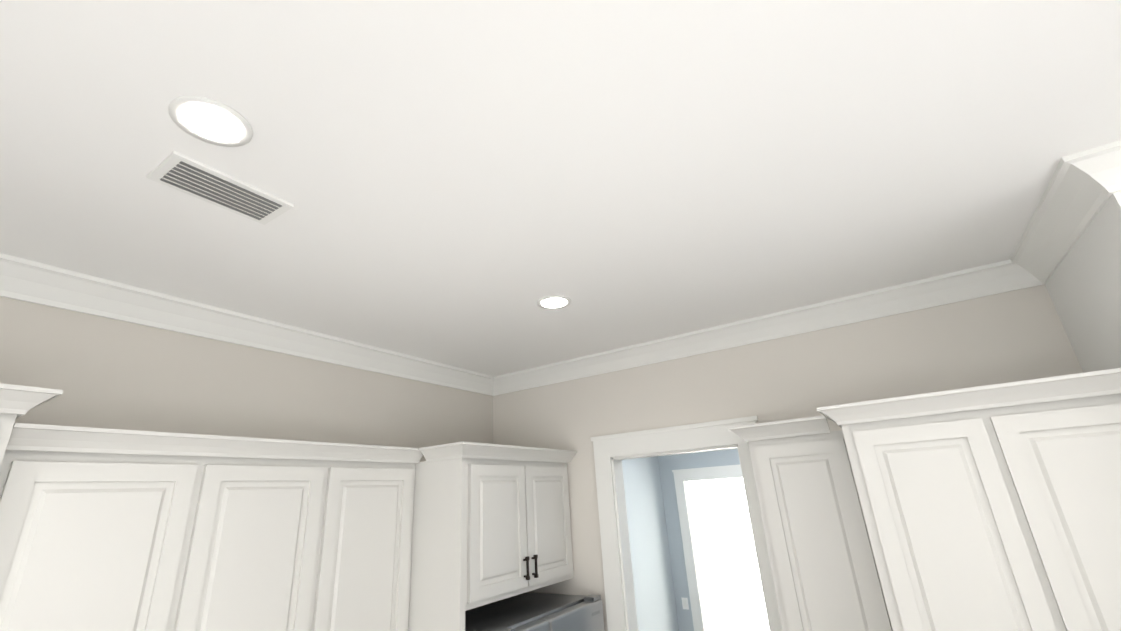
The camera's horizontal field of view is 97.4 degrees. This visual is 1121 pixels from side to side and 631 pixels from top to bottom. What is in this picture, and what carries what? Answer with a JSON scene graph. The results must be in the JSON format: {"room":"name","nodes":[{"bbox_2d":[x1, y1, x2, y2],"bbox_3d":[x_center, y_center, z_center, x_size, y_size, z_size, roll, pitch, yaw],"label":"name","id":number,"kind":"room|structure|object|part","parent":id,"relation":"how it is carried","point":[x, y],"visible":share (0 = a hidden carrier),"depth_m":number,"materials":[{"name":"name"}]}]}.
{"room":"kitchen","nodes":[
{"label":"kitchen","id":0,"kind":"room"},
{"bbox_2d":[0,296,681,630],"bbox_3d":[-1.813,1.416,1.454,0.120,3.240,11.180,-16,-24,30],"label":"wall","id":1,"kind":"structure","parent":0,"point":[104,372],"depth_m":2.33,"materials":[{"name":"grey paint"}]},
{"bbox_2d":[0,383,62,465],"bbox_3d":[-1.983,0.454,0.997,0.501,0.700,1.171,-16,-24,30],"label":"upper cabinet","id":2,"kind":"object","parent":1,"relation":"attached to","point":[16,401],"visible":1,"depth_m":1.40,"materials":[{"name":"grey wood"}]},
{"bbox_2d":[0,443,335,630],"bbox_3d":[-1.457,1.091,1.732,0.348,1.130,1.035,-16,-24,30],"label":"upper cabinet","id":3,"kind":"object","parent":1,"relation":"attached to","point":[103,529],"depth_m":1.69,"materials":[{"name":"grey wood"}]},
{"bbox_2d":[0,253,495,395],"bbox_3d":[-2.682,-0.487,0.681,0.100,0.120,8.000,-16,-24,30],"label":"crown molding","id":4,"kind":"structure","parent":1,"relation":"attached to","point":[21,279],"depth_m":2.22,"materials":[{"name":"white wood"}]},
{"bbox_2d":[316,455,419,630],"bbox_3d":[-1.029,1.296,2.352,0.348,1.130,0.525,-16,-24,30],"label":"upper cabinet","id":5,"kind":"object","parent":1,"relation":"attached to","point":[365,585],"depth_m":2.32,"materials":[{"name":"grey wood"}]},
{"bbox_2d":[0,0,1120,376],"bbox_3d":[0.840,-0.649,1.139,5.840,0.100,12.740,-16,-24,30],"label":"ceiling","id":6,"kind":"structure","parent":0,"point":[464,184],"depth_m":1.37,"materials":[{"name":"white paint"}]},
{"bbox_2d":[168,96,252,146],"bbox_3d":[-0.847,-0.473,1.199,0.170,0.020,0.170,-16,-24,30],"label":"recessed light","id":7,"kind":"object","parent":6,"relation":"in","point":[211,121],"visible":1,"depth_m":1.19,"materials":[{"name":"white plastic"}]},
{"bbox_2d":[146,151,293,224],"bbox_3d":[-0.990,-0.363,1.450,0.170,0.009,0.320,-16,-24,30],"label":"ceiling vent","id":8,"kind":"object","parent":6,"relation":"in","point":[185,174],"visible":1,"depth_m":1.43,"materials":[{"name":"white metal"}]},
{"bbox_2d":[537,295,570,308],"bbox_3d":[-0.032,-0.069,2.417,0.170,0.020,0.170,-16,-24,30],"label":"recessed light","id":9,"kind":"object","parent":6,"relation":"in","point":[554,302],"visible":0.94,"depth_m":2.40,"materials":[{"name":"white plastic"}]},
{"bbox_2d":[622,460,641,630],"bbox_3d":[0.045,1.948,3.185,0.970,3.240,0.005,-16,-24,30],"label":"wall","id":10,"kind":"structure","parent":0,"point":[631,538],"depth_m":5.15,"materials":[{"name":"grey paint"}]},
{"bbox_2d":[658,448,739,630],"bbox_3d":[2.703,2.506,5.118,3.280,3.240,0.120,-16,-24,30],"label":"wall","id":11,"kind":"structure","parent":0,"point":[725,457],"depth_m":5.89,"materials":[{"name":"grey"}]},
{"bbox_2d":[681,597,688,609],"bbox_3d":[1.431,3.306,5.650,0.072,0.118,0.007,-16,-24,30],"label":"light switch","id":12,"kind":"object","parent":11,"relation":"attached to","point":[685,605],"visible":1,"depth_m":5.65,"materials":[{"name":"white plastic"}]},
{"bbox_2d":[672,464,741,630],"bbox_3d":[1.967,2.993,5.371,1.204,2.590,0.028,-16,-24,30],"label":"door frame","id":13,"kind":"structure","parent":11,"relation":"attached to","point":[681,476],"depth_m":5.80,"materials":[{"name":"white wood"}]},
{"bbox_2d":[687,477,769,630],"bbox_3d":[2.462,2.936,6.231,2.750,3.240,0.050,-16,-24,30],"label":"window","id":14,"kind":"structure","parent":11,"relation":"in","point":[731,581],"depth_m":6.36,"materials":[{"name":"white glass"}]},
{"bbox_2d":[493,284,1082,630],"bbox_3d":[0.954,1.664,2.574,3.270,3.240,0.120,-16,-24,30],"label":"wall","id":15,"kind":"structure","parent":0,"point":[1014,336],"depth_m":2.73,"materials":[{"name":"white paint"}]},
{"bbox_2d":[591,416,782,630],"bbox_3d":[0.761,1.967,2.589,1.064,2.705,0.148,-16,-24,30],"label":"door frame","id":16,"kind":"structure","parent":15,"relation":"attached to","point":[612,452],"depth_m":2.95,"materials":[{"name":"white wood"}]},
{"bbox_2d":[496,260,1047,394],"bbox_3d":[0.855,0.162,3.001,3.150,0.120,0.100,-16,-24,30],"label":"crown molding","id":17,"kind":"structure","parent":15,"relation":"attached to","point":[994,278],"depth_m":2.75,"materials":[{"name":"white wood"}]},
{"bbox_2d":[727,416,892,630],"bbox_3d":[1.178,1.098,2.253,0.498,1.180,0.436,-16,-24,30],"label":"cabinet","id":18,"kind":"object","parent":15,"relation":"attached to","point":[825,573],"visible":0.98,"depth_m":2.16,"materials":[{"name":"grey wood"}]},
{"bbox_2d":[1045,191,1120,372],"bbox_3d":[2.530,1.305,1.870,0.230,3.240,2.340,-16,-24,30],"label":"wall","id":19,"kind":"structure","parent":0,"point":[1083,284],"depth_m":1.82,"materials":[{"name":"white paint"}]},
{"bbox_2d":[1008,140,1120,287],"bbox_3d":[1.864,-0.335,1.834,0.130,0.120,0.890,-16,-24,30],"label":"crown molding","id":20,"kind":"structure","parent":19,"relation":"attached to","point":[1082,188],"depth_m":1.72,"materials":[{"name":"white wood"}]},
{"bbox_3d":[1.162,2.538,0.165,5.840,0.100,13.220,-16,-24,30],"label":"floor","id":21,"kind":"structure","parent":0,"visible":0},
{"bbox_2d":[408,441,576,630],"bbox_3d":[-0.418,2.088,2.612,0.734,2.630,1.093,-16,-24,30],"label":"cabinet","id":22,"kind":"object","parent":21,"relation":"on","point":[491,523],"visible":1,"depth_m":2.57,"materials":[{"name":"grey wood"}]},
{"bbox_2d":[465,592,603,630],"bbox_3d":[-0.273,2.470,2.448,0.906,1.785,0.930,-16,-24,30],"label":"refrigerator","id":23,"kind":"object","parent":21,"relation":"on","point":[526,611],"visible":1,"depth_m":2.69,"materials":[{"name":"silver metal"}]},
{"bbox_3d":[0.015,2.392,2.276,0.083,1.753,0.924,-16,-24,30],"label":"door","id":24,"kind":"part","parent":23,"relation":"part of","materials":[{"name":"silver metal"}]},
{"bbox_2d":[817,368,1120,630],"bbox_3d":[1.690,1.569,1.542,0.965,2.615,0.757,-16,-24,30],"label":"tall cabinet","id":25,"kind":"object","parent":21,"relation":"on","point":[995,507],"visible":1,"depth_m":1.65,"materials":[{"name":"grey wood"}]}
]}

